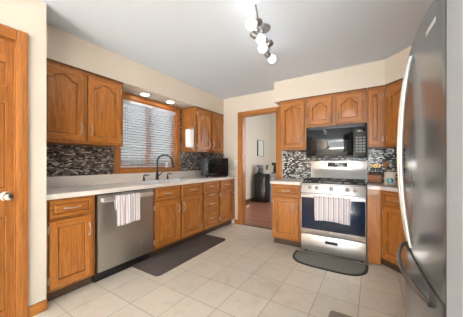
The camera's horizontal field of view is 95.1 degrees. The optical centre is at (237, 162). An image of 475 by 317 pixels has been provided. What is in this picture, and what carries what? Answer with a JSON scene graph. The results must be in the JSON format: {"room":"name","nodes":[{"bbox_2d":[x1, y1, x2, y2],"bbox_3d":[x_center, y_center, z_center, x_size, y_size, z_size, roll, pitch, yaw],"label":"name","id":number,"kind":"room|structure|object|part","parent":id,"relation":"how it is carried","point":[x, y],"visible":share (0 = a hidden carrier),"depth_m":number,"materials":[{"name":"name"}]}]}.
{"room":"kitchen","nodes":[
{"label":"kitchen","id":0,"kind":"room"},
{"bbox_2d":[0,0,45,306],"bbox_3d":[-3.607,-0.049,-1.018,0.630,2.450,6.878,0,0,32],"label":"wall","id":1,"kind":"structure","parent":0,"point":[27,16],"depth_m":1.68,"materials":[{"name":"beige paint"}]},
{"bbox_2d":[0,38,13,316],"bbox_3d":[-1.822,0.141,1.281,0.130,2.053,0.762,0,0,32],"label":"door","id":2,"kind":"structure","parent":1,"relation":"in","point":[6,47],"depth_m":1.57,"materials":[{"name":"brown wood"}]},
{"bbox_3d":[-1.753,-0.664,1.442,0.018,0.240,0.319,0,0,32],"label":"panel","id":3,"kind":"part","parent":2,"relation":"part of","materials":[{"name":"brown wood"}]},
{"bbox_3d":[-1.753,-0.124,1.442,0.018,0.640,0.319,0,0,32],"label":"panel","id":4,"kind":"part","parent":2,"relation":"part of","materials":[{"name":"brown wood"}]},
{"bbox_3d":[-1.753,0.726,1.442,0.018,0.700,0.319,0,0,32],"label":"panel","id":5,"kind":"part","parent":2,"relation":"part of","materials":[{"name":"brown wood"}]},
{"bbox_3d":[-1.633,0.239,1.542,0.082,0.066,0.066,0,0,32],"label":"knob","id":6,"kind":"part","parent":2,"relation":"part of","materials":[{"name":"silver metal"}]},
{"bbox_2d":[0,23,16,41],"bbox_3d":[-1.893,-0.930,1.313,0.199,0.086,0.758,0,0,32],"label":"trim","id":7,"kind":"structure","parent":1,"relation":"attached to","point":[8,33],"depth_m":1.55,"materials":[{"name":"brown wood"}]},
{"bbox_2d":[14,30,27,316],"bbox_3d":[-1.899,0.101,1.302,0.200,2.150,0.909,0,0,32],"label":"trim","id":8,"kind":"structure","parent":1,"relation":"attached to","point":[21,44],"depth_m":1.60,"materials":[{"name":"brown wood"}]},
{"bbox_2d":[28,299,47,316],"bbox_3d":[-1.554,1.133,1.693,0.014,0.085,0.116,0,0,32],"label":"baseboard","id":9,"kind":"structure","parent":1,"relation":"attached to","point":[39,307],"depth_m":1.69,"materials":[{"name":"brown wood"}]},
{"bbox_2d":[46,58,122,147],"bbox_3d":[-1.696,-0.576,2.321,0.376,0.763,0.807,0,0,32],"label":"upper cabinet","id":10,"kind":"object","parent":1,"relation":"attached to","point":[84,108],"visible":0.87,"depth_m":2.21,"materials":[{"name":"brown wood"}]},
{"bbox_3d":[-1.674,-0.566,2.076,0.020,0.684,0.355,0,0,32],"label":"door","id":11,"kind":"part","parent":10,"relation":"part of","materials":[{"name":"brown wood"}]},
{"bbox_3d":[-1.712,-0.950,2.332,0.337,0.015,0.807,0,0,32],"label":"trim","id":12,"kind":"part","parent":10,"relation":"part of","materials":[{"name":"brown wood"}]},
{"bbox_3d":[-1.468,-0.566,2.410,0.020,0.684,0.350,0,0,32],"label":"door","id":13,"kind":"part","parent":10,"relation":"part of","materials":[{"name":"brown wood"}]},
{"bbox_2d":[121,105,169,163],"bbox_3d":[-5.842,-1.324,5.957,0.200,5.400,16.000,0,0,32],"label":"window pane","id":14,"kind":"structure","parent":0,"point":[123,105],"depth_m":8.88,"materials":[{"name":"clear"}]},
{"bbox_2d":[32,201,404,316],"bbox_3d":[0.246,1.206,0.494,6.500,0.060,13.900,0,0,32],"label":"floor","id":15,"kind":"structure","parent":0,"point":[247,274],"depth_m":2.03,"materials":[{"name":"beige tile"}]},
{"bbox_2d":[46,195,94,300],"bbox_3d":[-1.695,0.740,2.069,0.636,0.872,0.377,0,0,32],"label":"base cabinet","id":16,"kind":"object","parent":15,"relation":"on","point":[70,222],"visible":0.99,"depth_m":1.90,"materials":[{"name":"brown wood"}]},
{"bbox_3d":[-1.461,0.391,1.921,0.020,0.140,0.324,0,0,32],"label":"drawer","id":17,"kind":"part","parent":16,"relation":"part of","materials":[{"name":"brown wood"}]},
{"bbox_3d":[-1.461,0.766,1.921,0.020,0.560,0.324,0,0,32],"label":"door","id":18,"kind":"part","parent":16,"relation":"part of","materials":[{"name":"brown wood"}]},
{"bbox_2d":[91,188,152,282],"bbox_3d":[-1.406,0.742,2.487,0.638,0.868,0.618,0,0,32],"label":"dishwasher","id":19,"kind":"object","parent":15,"relation":"on","point":[117,248],"visible":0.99,"depth_m":2.26,"materials":[{"name":"silver metal"}]},
{"bbox_2d":[114,192,139,225],"bbox_3d":[-1.157,0.483,2.294,0.048,0.311,0.260,0,0,32],"label":"tea towel","id":20,"kind":"object","parent":19,"relation":"hanging from","point":[127,206],"visible":1,"depth_m":2.27,"materials":[{"name":"white fabric"}]},
{"bbox_3d":[-1.156,0.362,2.332,0.049,0.044,0.566,0,0,32],"label":"handle","id":21,"kind":"part","parent":19,"relation":"part of","materials":[{"name":"silver metal"}]},
{"bbox_2d":[149,182,201,256],"bbox_3d":[-1.022,0.740,3.160,0.636,0.872,0.912,0,0,32],"label":"base cabinet","id":22,"kind":"object","parent":15,"relation":"on","point":[177,209],"visible":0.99,"depth_m":2.94,"materials":[{"name":"brown wood"}]},
{"bbox_2d":[46,170,235,199],"bbox_3d":[-1.053,0.225,3.140,0.617,0.157,2.877,0,0,32],"label":"countertop","id":23,"kind":"structure","parent":22,"relation":"on","point":[59,187],"depth_m":2.56,"materials":[{"name":"stone"}]},
{"bbox_2d":[132,178,197,183],"bbox_3d":[-1.036,0.347,3.166,0.460,0.187,0.850,0,0,32],"label":"sink","id":24,"kind":"object","parent":23,"relation":"in","point":[170,179],"visible":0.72,"depth_m":3.16,"materials":[{"name":"white ceramic"}]},
{"bbox_3d":[-1.130,0.351,2.986,0.360,0.180,0.375,0,0,32],"label":"bowl","id":25,"kind":"part","parent":24,"relation":"part of","materials":[{"name":"silver metal"}]},
{"bbox_2d":[155,154,174,179],"bbox_3d":[-1.096,0.062,3.299,0.285,0.385,0.103,0,0,-10],"label":"faucet","id":26,"kind":"object","parent":23,"relation":"on","point":[172,162],"visible":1,"depth_m":3.25,"materials":[{"name":"grey metal"}]},
{"bbox_2d":[201,157,227,177],"bbox_3d":[-0.431,0.080,4.037,0.430,0.363,0.409,0,0,-21],"label":"countertop oven","id":27,"kind":"object","parent":23,"relation":"on","point":[215,166],"visible":0.98,"depth_m":3.86,"materials":[{"name":"black metal"}]},
{"bbox_3d":[-0.904,0.391,2.823,0.020,0.140,0.405,0,0,32],"label":"drawer","id":28,"kind":"part","parent":22,"relation":"part of","materials":[{"name":"brown wood"}]},
{"bbox_3d":[-0.904,0.766,2.823,0.020,0.560,0.405,0,0,32],"label":"door","id":29,"kind":"part","parent":22,"relation":"part of","materials":[{"name":"brown wood"}]},
{"bbox_3d":[-0.667,0.391,3.206,0.020,0.140,0.405,0,0,32],"label":"drawer","id":30,"kind":"part","parent":22,"relation":"part of","materials":[{"name":"brown wood"}]},
{"bbox_3d":[-0.667,0.766,3.206,0.020,0.560,0.405,0,0,32],"label":"door","id":31,"kind":"part","parent":22,"relation":"part of","materials":[{"name":"brown wood"}]},
{"bbox_2d":[132,234,225,275],"bbox_3d":[-0.705,1.169,2.903,0.490,0.014,1.270,0,0,31],"label":"floor mat","id":32,"kind":"object","parent":15,"relation":"on","point":[158,264],"visible":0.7,"depth_m":2.72,"materials":[{"name":"grey fabric"}]},
{"bbox_2d":[199,180,218,235],"bbox_3d":[-0.667,0.740,3.733,0.636,0.872,0.428,0,0,32],"label":"base cabinet","id":33,"kind":"object","parent":15,"relation":"on","point":[210,190],"visible":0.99,"depth_m":3.56,"materials":[{"name":"brown wood"}]},
{"bbox_3d":[-0.432,0.903,3.588,0.020,0.285,0.370,0,0,32],"label":"drawer","id":34,"kind":"part","parent":33,"relation":"part of","materials":[{"name":"brown wood"}]},
{"bbox_3d":[-0.432,0.676,3.588,0.020,0.130,0.370,0,0,32],"label":"drawer","id":35,"kind":"part","parent":33,"relation":"part of","materials":[{"name":"brown wood"}]},
{"bbox_3d":[-0.432,0.526,3.588,0.020,0.130,0.370,0,0,32],"label":"drawer","id":36,"kind":"part","parent":33,"relation":"part of","materials":[{"name":"brown wood"}]},
{"bbox_3d":[-0.432,0.381,3.588,0.020,0.120,0.370,0,0,32],"label":"drawer","id":37,"kind":"part","parent":33,"relation":"part of","materials":[{"name":"brown wood"}]},
{"bbox_2d":[215,179,234,229],"bbox_3d":[-0.419,0.740,4.136,0.636,0.872,0.511,0,0,32],"label":"base cabinet","id":38,"kind":"object","parent":15,"relation":"on","point":[226,187],"visible":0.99,"depth_m":3.96,"materials":[{"name":"brown wood"}]},
{"bbox_3d":[-0.186,0.391,3.985,0.020,0.140,0.440,0,0,32],"label":"drawer","id":39,"kind":"part","parent":38,"relation":"part of","materials":[{"name":"brown wood"}]},
{"bbox_3d":[-0.186,0.766,3.985,0.020,0.560,0.440,0,0,32],"label":"door","id":40,"kind":"part","parent":38,"relation":"part of","materials":[{"name":"brown wood"}]},
{"bbox_2d":[254,174,269,202],"bbox_3d":[0.754,0.756,6.579,0.370,0.840,0.412,0,0,32],"label":"mini fridge","id":41,"kind":"object","parent":15,"relation":"on","point":[261,181],"visible":0.94,"depth_m":6.42,"materials":[{"name":"black plastic"}]},
{"bbox_2d":[256,165,263,173],"bbox_3d":[0.678,0.200,6.590,0.160,0.272,0.220,0,0,32],"label":"coffee maker","id":42,"kind":"object","parent":41,"relation":"on","point":[260,167],"visible":1,"depth_m":6.56,"materials":[{"name":"black plastic"}]},
{"bbox_2d":[269,173,275,202],"bbox_3d":[1.262,0.746,6.460,0.500,0.860,0.420,0,0,32],"label":"side table","id":43,"kind":"object","parent":15,"relation":"on","point":[270,174],"visible":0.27,"depth_m":6.42,"materials":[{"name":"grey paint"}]},
{"bbox_3d":[0.987,0.806,6.424,0.030,0.740,0.030,0,0,32],"label":"leg","id":44,"kind":"part","parent":43,"relation":"part of","materials":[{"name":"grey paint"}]},
{"bbox_2d":[272,163,275,173],"bbox_3d":[1.142,0.154,6.457,0.190,0.323,0.259,0,0,32],"label":"coffee maker","id":45,"kind":"object","parent":43,"relation":"on","point":[274,164],"visible":0.52,"depth_m":6.38,"materials":[{"name":"black plastic"}]},
{"bbox_2d":[272,184,301,247],"bbox_3d":[0.826,0.740,3.280,0.419,0.872,0.656,0,0,32],"label":"base cabinet","id":46,"kind":"object","parent":15,"relation":"on","point":[286,199],"visible":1,"depth_m":3.03,"materials":[{"name":"brown wood"}]},
{"bbox_2d":[270,178,302,184],"bbox_3d":[0.820,0.282,3.297,0.444,0.041,0.626,0,0,32],"label":"countertop","id":47,"kind":"structure","parent":46,"relation":"on","point":[287,181],"depth_m":3.08,"materials":[{"name":"stone"}]},
{"bbox_3d":[0.675,0.391,3.036,0.360,0.140,0.020,0,0,32],"label":"drawer","id":48,"kind":"part","parent":46,"relation":"part of","materials":[{"name":"brown wood"}]},
{"bbox_3d":[0.675,0.766,3.036,0.360,0.560,0.020,0,0,32],"label":"door","id":49,"kind":"part","parent":46,"relation":"part of","materials":[{"name":"brown wood"}]},
{"bbox_2d":[292,250,368,275],"bbox_3d":[1.045,1.170,2.540,0.830,0.012,0.370,0,0,32],"label":"floor mat","id":50,"kind":"object","parent":15,"relation":"on","point":[331,264],"visible":1,"depth_m":2.49,"materials":[{"name":"grey fabric"}]},
{"bbox_2d":[301,160,366,261],"bbox_3d":[1.313,0.571,2.939,0.750,1.210,0.682,0,0,32],"label":"gas range","id":51,"kind":"object","parent":15,"relation":"on","point":[335,178],"visible":0.98,"depth_m":2.75,"materials":[{"name":"silver metal"}]},
{"bbox_2d":[314,195,350,224],"bbox_3d":[1.151,0.571,2.648,0.415,0.316,0.050,0,0,32],"label":"tea towel","id":52,"kind":"object","parent":51,"relation":"hanging from","point":[326,208],"visible":1,"depth_m":2.63,"materials":[{"name":"white fabric"}]},
{"bbox_3d":[1.149,0.428,2.673,0.704,0.027,0.058,0,0,32],"label":"handle","id":53,"kind":"part","parent":51,"relation":"part of","materials":[{"name":"silver metal"}]},
{"bbox_3d":[1.173,0.661,2.712,0.746,0.520,0.035,0,0,32],"label":"oven door","id":54,"kind":"part","parent":51,"relation":"part of","materials":[{"name":"silver metal"}]},
{"bbox_3d":[1.173,1.037,2.712,0.746,0.208,0.035,0,0,32],"label":"drawer","id":55,"kind":"part","parent":51,"relation":"part of","materials":[{"name":"silver metal"}]},
{"bbox_3d":[1.190,0.331,2.740,0.750,0.120,0.110,0,0,32],"label":"control panel","id":56,"kind":"part","parent":51,"relation":"part of","materials":[{"name":"silver metal"}]},
{"bbox_2d":[302,181,366,185],"bbox_3d":[1.342,0.271,2.986,0.750,0.020,0.570,0,0,32],"label":"cooktop","id":57,"kind":"object","parent":51,"relation":"in","point":[305,183],"depth_m":2.77,"materials":[{"name":"black metal"}]},
{"bbox_2d":[328,311,351,316],"bbox_3d":[0.722,1.172,1.341,0.380,0.008,0.680,0,0,32],"label":"floor mat","id":58,"kind":"object","parent":15,"relation":"on","point":[331,313],"visible":1,"depth_m":1.67,"materials":[{"name":"grey fabric"}]},
{"bbox_2d":[367,189,404,273],"bbox_3d":[1.833,0.740,2.011,1.090,0.872,1.748,0,0,32],"label":"base cabinet","id":59,"kind":"object","parent":15,"relation":"on","point":[385,232],"visible":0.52,"depth_m":2.41,"materials":[{"name":"brown wood"}]},
{"bbox_3d":[1.568,0.731,2.491,0.131,0.850,0.007,0,0,32],"label":"filler panel","id":60,"kind":"part","parent":59,"relation":"part of","materials":[{"name":"brown wood"}]},
{"bbox_2d":[367,182,397,191],"bbox_3d":[1.832,0.282,2.010,1.090,0.041,1.752,0,0,32],"label":"countertop","id":61,"kind":"structure","parent":59,"relation":"on","point":[394,188],"depth_m":2.46,"materials":[{"name":"stone"}]},
{"bbox_2d":[368,172,382,183],"bbox_3d":[1.788,0.195,2.821,0.152,0.135,0.111,0,0,40],"label":"knife block","id":62,"kind":"object","parent":61,"relation":"on","point":[373,178],"visible":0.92,"depth_m":2.78,"materials":[{"name":"brown wood"}]},
{"bbox_2d":[384,172,395,184],"bbox_3d":[1.802,0.184,2.566,0.120,0.155,0.120,0,0,32],"label":"utensil crock","id":63,"kind":"object","parent":61,"relation":"on","point":[389,177],"visible":0.97,"depth_m":2.52,"materials":[{"name":"beige ceramic"}]},
{"bbox_2d":[383,162,387,171],"bbox_3d":[1.767,0.113,2.587,0.067,0.256,0.019,0,0,32],"label":"wooden spoon","id":64,"kind":"object","parent":63,"relation":"in","point":[385,164],"visible":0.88,"depth_m":2.58,"materials":[{"name":"brown wood"}]},
{"bbox_2d":[388,162,393,171],"bbox_3d":[1.782,0.113,2.526,0.054,0.256,0.057,0,0,-19],"label":"ladle","id":65,"kind":"object","parent":63,"relation":"in","point":[390,164],"visible":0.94,"depth_m":2.51,"materials":[{"name":"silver metal"}]},
{"bbox_3d":[1.671,0.391,2.225,0.020,0.140,0.410,0,0,-13],"label":"drawer","id":66,"kind":"part","parent":59,"relation":"part of","materials":[{"name":"brown wood"}]},
{"bbox_3d":[1.671,0.766,2.225,0.020,0.560,0.410,0,0,-13],"label":"door","id":67,"kind":"part","parent":59,"relation":"part of","materials":[{"name":"brown wood"}]},
{"bbox_2d":[396,0,446,316],"bbox_3d":[1.165,0.303,0.844,0.878,1.745,0.910,0,0,32],"label":"refrigerator","id":68,"kind":"object","parent":15,"relation":"on","point":[422,193],"visible":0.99,"depth_m":0.80,"materials":[{"name":"grey metal"}]},
{"bbox_3d":[0.843,-0.051,1.102,0.059,0.887,0.020,0,0,32],"label":"handle","id":69,"kind":"part","parent":68,"relation":"part of","materials":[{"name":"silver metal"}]},
{"bbox_3d":[0.790,-0.051,1.017,0.059,0.887,0.020,0,0,32],"label":"handle","id":70,"kind":"part","parent":68,"relation":"part of","materials":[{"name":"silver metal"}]},
{"bbox_3d":[0.994,-0.064,1.219,0.087,0.976,0.452,0,0,32],"label":"door","id":71,"kind":"part","parent":68,"relation":"part of","materials":[{"name":"silver metal"}]},
{"bbox_3d":[0.823,0.491,1.055,0.073,0.021,0.688,0,0,32],"label":"handle","id":72,"kind":"part","parent":68,"relation":"part of","materials":[{"name":"silver metal"}]},
{"bbox_3d":[0.874,0.757,1.024,0.087,0.638,0.910,0,0,32],"label":"freezer drawer","id":73,"kind":"part","parent":68,"relation":"part of","materials":[{"name":"silver metal"}]},
{"bbox_3d":[0.753,-0.064,0.829,0.087,0.976,0.452,0,0,32],"label":"door","id":74,"kind":"part","parent":68,"relation":"part of","materials":[{"name":"silver metal"}]},
{"bbox_2d":[39,0,432,98],"bbox_3d":[-0.765,-1.314,-1.145,6.500,0.080,10.048,0,0,32],"label":"ceiling","id":75,"kind":"structure","parent":0,"point":[208,46],"depth_m":2.14,"materials":[{"name":"grey paint"}]},
{"bbox_2d":[46,23,223,114],"bbox_3d":[-1.176,-1.115,3.215,0.329,0.315,2.878,0,0,32],"label":"soffit","id":76,"kind":"object","parent":75,"relation":"attached to","point":[62,46],"depth_m":2.63,"materials":[{"name":"beige paint"}]},
{"bbox_2d":[246,4,275,62],"bbox_3d":[0.225,-1.178,2.025,0.169,0.192,0.802,0,0,22],"label":"track light","id":77,"kind":"object","parent":75,"relation":"attached to","point":[251,23],"visible":1,"depth_m":1.97,"materials":[{"name":"brushed nickel metal"},{"name":"frosted white glass"}]},
{"bbox_3d":[0.110,-1.124,1.760,0.084,0.084,0.083,0,0,32],"label":"bulb","id":78,"kind":"part","parent":77,"relation":"part of","materials":[{"name":"white glass"}]},
{"bbox_3d":[0.212,-1.124,1.977,0.084,0.084,0.083,0,0,32],"label":"bulb","id":79,"kind":"part","parent":77,"relation":"part of","materials":[{"name":"white glass"}]},
{"bbox_3d":[0.246,-1.124,2.127,0.084,0.084,0.083,0,0,32],"label":"bulb","id":80,"kind":"part","parent":77,"relation":"part of","materials":[{"name":"white glass"}]},
{"bbox_3d":[0.374,-1.124,2.353,0.084,0.084,0.083,0,0,32],"label":"bulb","id":81,"kind":"part","parent":77,"relation":"part of","materials":[{"name":"white glass"}]},
{"bbox_2d":[274,46,411,105],"bbox_3d":[1.284,-1.115,2.332,2.363,0.315,1.797,0,0,32],"label":"soffit","id":82,"kind":"object","parent":75,"relation":"attached to","point":[381,72],"depth_m":2.90,"materials":[{"name":"beige paint"}]},
{"bbox_2d":[246,114,269,199],"bbox_3d":[0.210,-0.474,6.374,0.100,3.300,3.732,0,0,32],"label":"wall","id":83,"kind":"structure","parent":0,"point":[257,127],"depth_m":6.80,"materials":[{"name":"beige paint"}]},
{"bbox_2d":[257,140,263,155],"bbox_3d":[0.760,-0.474,7.141,0.029,0.520,0.450,0,0,32],"label":"picture frame","id":84,"kind":"object","parent":83,"relation":"attached to","point":[260,144],"visible":1,"depth_m":7.13,"materials":[{"name":"black plastic"}]},
{"bbox_2d":[270,114,275,179],"bbox_3d":[2.576,-0.474,7.047,3.420,3.300,0.100,0,0,32],"label":"wall","id":85,"kind":"structure","parent":0,"point":[272,116],"depth_m":7.80,"materials":[{"name":"beige paint"}]},
{"bbox_2d":[223,90,396,222],"bbox_3d":[1.130,-0.049,3.548,3.905,2.450,0.110,0,0,32],"label":"wall","id":86,"kind":"structure","parent":0,"point":[261,100],"depth_m":4.19,"materials":[{"name":"beige paint"}]},
{"bbox_2d":[243,224,271,229],"bbox_3d":[0.394,1.175,3.965,0.667,0.005,0.055,0,0,32],"label":"trim","id":87,"kind":"structure","parent":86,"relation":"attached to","point":[243,224],"depth_m":3.97,"materials":[{"name":"brown wood"}]},
{"bbox_2d":[241,107,276,116],"bbox_3d":[0.408,-0.923,3.987,0.703,0.080,0.133,0,0,32],"label":"trim","id":88,"kind":"structure","parent":86,"relation":"attached to","point":[273,110],"depth_m":3.94,"materials":[{"name":"brown wood"}]},
{"bbox_2d":[238,107,281,224],"bbox_3d":[0.413,0.106,3.984,0.883,2.139,0.133,0,0,32],"label":"trim","id":89,"kind":"structure","parent":86,"relation":"attached to","point":[241,120],"depth_m":4.13,"materials":[{"name":"brown wood"}]},
{"bbox_2d":[280,97,306,150],"bbox_3d":[0.905,-0.576,3.393,0.402,0.763,0.370,0,0,32],"label":"upper cabinet","id":90,"kind":"object","parent":86,"relation":"attached to","point":[293,112],"visible":0.99,"depth_m":3.26,"materials":[{"name":"brown wood"}]},
{"bbox_3d":[0.915,-0.950,3.410,0.402,0.015,0.332,0,0,32],"label":"trim","id":91,"kind":"part","parent":90,"relation":"part of","materials":[{"name":"brown wood"}]},
{"bbox_2d":[211,148,404,184],"bbox_3d":[1.099,0.091,3.498,3.888,0.569,0.008,0,0,32],"label":"tiled wall","id":92,"kind":"structure","parent":86,"relation":"attached to","point":[296,165],"depth_m":3.46,"materials":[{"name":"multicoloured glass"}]},
{"bbox_2d":[306,88,366,127],"bbox_3d":[1.401,-0.736,3.087,0.760,0.443,0.370,0,0,32],"label":"upper cabinet","id":93,"kind":"object","parent":86,"relation":"attached to","point":[350,106],"visible":0.99,"depth_m":2.94,"materials":[{"name":"brown wood"}]},
{"bbox_3d":[1.161,-0.726,3.065,0.315,0.364,0.020,0,0,32],"label":"door","id":94,"kind":"part","parent":93,"relation":"part of","materials":[{"name":"brown wood"}]},
{"bbox_3d":[1.412,-0.950,3.103,0.760,0.015,0.332,0,0,32],"label":"trim","id":95,"kind":"part","parent":93,"relation":"part of","materials":[{"name":"brown wood"}]},
{"bbox_2d":[306,123,367,157],"bbox_3d":[1.392,-0.286,3.065,0.756,0.435,0.417,0,0,32],"label":"microwave oven","id":96,"kind":"object","parent":93,"relation":"attached to","point":[349,140],"visible":1,"depth_m":2.91,"materials":[{"name":"black plastic"}]},
{"bbox_3d":[1.253,-0.280,2.987,0.598,0.361,0.040,0,0,32],"label":"door","id":97,"kind":"part","parent":96,"relation":"part of","materials":[{"name":"black glass"}]},
{"bbox_3d":[1.321,-0.082,2.950,0.756,0.026,0.032,0,0,32],"label":"trim","id":98,"kind":"part","parent":96,"relation":"part of","materials":[{"name":"black plastic"}]},
{"bbox_3d":[1.464,-0.277,2.808,0.021,0.291,0.054,0,0,32],"label":"handle","id":99,"kind":"part","parent":96,"relation":"part of","materials":[{"name":"black plastic"}]},
{"bbox_3d":[1.576,-0.280,2.790,0.150,0.361,0.036,0,0,32],"label":"control panel","id":100,"kind":"part","parent":96,"relation":"part of","materials":[{"name":"black plastic"}]},
{"bbox_3d":[1.476,-0.726,2.871,0.315,0.364,0.020,0,0,32],"label":"door","id":101,"kind":"part","parent":93,"relation":"part of","materials":[{"name":"brown wood"}]},
{"bbox_2d":[367,85,384,148],"bbox_3d":[1.814,-0.576,2.850,0.184,0.763,0.340,0,0,32],"label":"upper cabinet","id":102,"kind":"object","parent":86,"relation":"attached to","point":[376,94],"visible":1,"depth_m":2.71,"materials":[{"name":"brown wood"}]},
{"bbox_3d":[1.723,-0.566,2.718,0.146,0.684,0.020,0,0,32],"label":"door","id":103,"kind":"part","parent":102,"relation":"part of","materials":[{"name":"brown wood"}]},
{"bbox_2d":[447,0,474,316],"bbox_3d":[1.797,-0.049,-0.210,2.920,2.450,0.130,0,0,32],"label":"wall","id":104,"kind":"structure","parent":0,"point":[460,13],"depth_m":0.52,"materials":[{"name":"grey paint"}]},
{"bbox_3d":[-1.359,-0.049,3.328,0.100,2.450,3.080,0,0,32],"label":"wall","id":105,"kind":"structure","parent":0,"visible":0},
{"bbox_2d":[46,144,210,176],"bbox_3d":[-1.316,-0.024,3.295,0.008,0.339,2.866,0,0,32],"label":"tiled wall","id":106,"kind":"structure","parent":105,"relation":"attached to","point":[61,160],"depth_m":2.54,"materials":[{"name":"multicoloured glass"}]},
{"bbox_2d":[182,106,223,152],"bbox_3d":[-0.610,-0.576,4.079,0.376,0.763,0.809,0,0,32],"label":"upper cabinet","id":107,"kind":"object","parent":106,"relation":"attached to","point":[207,124],"visible":1,"depth_m":3.83,"materials":[{"name":"brown wood"}]},
{"bbox_2d":[185,127,193,148],"bbox_3d":[-0.794,-0.414,3.630,0.141,0.370,0.150,0,0,32],"label":"paper towel holder","id":108,"kind":"object","parent":107,"relation":"attached to","point":[189,133],"visible":1,"depth_m":3.57,"materials":[{"name":"white paper"}]},
{"bbox_3d":[-0.627,-0.950,4.089,0.337,0.015,0.809,0,0,32],"label":"trim","id":109,"kind":"part","parent":107,"relation":"part of","materials":[{"name":"brown wood"}]},
{"bbox_3d":[-0.588,-0.566,3.836,0.020,0.684,0.350,0,0,32],"label":"door","id":110,"kind":"part","parent":107,"relation":"part of","materials":[{"name":"brown wood"}]},
{"bbox_3d":[-0.379,-0.566,4.174,0.020,0.684,0.355,0,0,32],"label":"door","id":111,"kind":"part","parent":107,"relation":"part of","materials":[{"name":"brown wood"}]},
{"bbox_2d":[114,92,180,173],"bbox_3d":[-1.341,-0.404,3.324,0.134,1.100,1.137,0,0,32],"label":"window","id":112,"kind":"structure","parent":105,"relation":"in","point":[117,170],"depth_m":3.34,"materials":[{"name":"brown wood"}]},
{"bbox_3d":[-1.371,-0.395,3.342,0.035,0.937,0.955,0,0,32],"label":"sash","id":113,"kind":"part","parent":112,"relation":"part of","materials":[{"name":"brown wood"}]},
{"bbox_3d":[-1.337,0.083,3.321,0.125,0.018,1.137,0,0,32],"label":"sill","id":114,"kind":"part","parent":112,"relation":"part of","materials":[{"name":"brown wood"}]},
{"bbox_2d":[120,99,175,167],"bbox_3d":[-1.323,-0.399,3.312,0.066,0.925,0.947,0,0,32],"label":"window blind","id":115,"kind":"object","parent":112,"relation":"attached to","point":[126,103],"visible":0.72,"depth_m":3.25,"materials":[{"name":"white plastic"}]},
{"bbox_3d":[-1.331,0.055,3.317,0.032,0.018,0.939,0,0,32],"label":"rail","id":116,"kind":"part","parent":115,"relation":"part of","materials":[{"name":"white"}]},
{"bbox_3d":[-1.309,-0.382,3.304,0.002,0.875,0.002,0,0,32],"label":"ladder cord","id":117,"kind":"part","parent":115,"relation":"part of","materials":[{"name":"white fabric"}]},
{"bbox_2d":[180,108,181,151],"bbox_3d":[-0.998,-0.576,3.809,0.008,0.763,0.050,0,0,32],"label":"wall tile strip","id":118,"kind":"object","parent":105,"relation":"attached to","point":[180,108],"visible":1,"depth_m":3.81,"materials":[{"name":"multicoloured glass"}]},
{"bbox_3d":[2.117,-0.049,1.336,0.100,2.450,2.838,0,0,32],"label":"wall","id":119,"kind":"structure","parent":0,"visible":0},
{"bbox_2d":[384,78,404,147],"bbox_3d":[1.905,-0.576,1.963,0.916,0.763,1.753,0,0,32],"label":"upper cabinet","id":120,"kind":"object","parent":119,"relation":"attached to","point":[392,89],"visible":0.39,"depth_m":2.57,"materials":[{"name":"brown wood"}]},
{"bbox_3d":[1.878,-0.950,2.400,0.022,0.015,0.560,0,0,-13],"label":"trim","id":121,"kind":"part","parent":120,"relation":"part of","materials":[{"name":"brown wood"}]}
]}

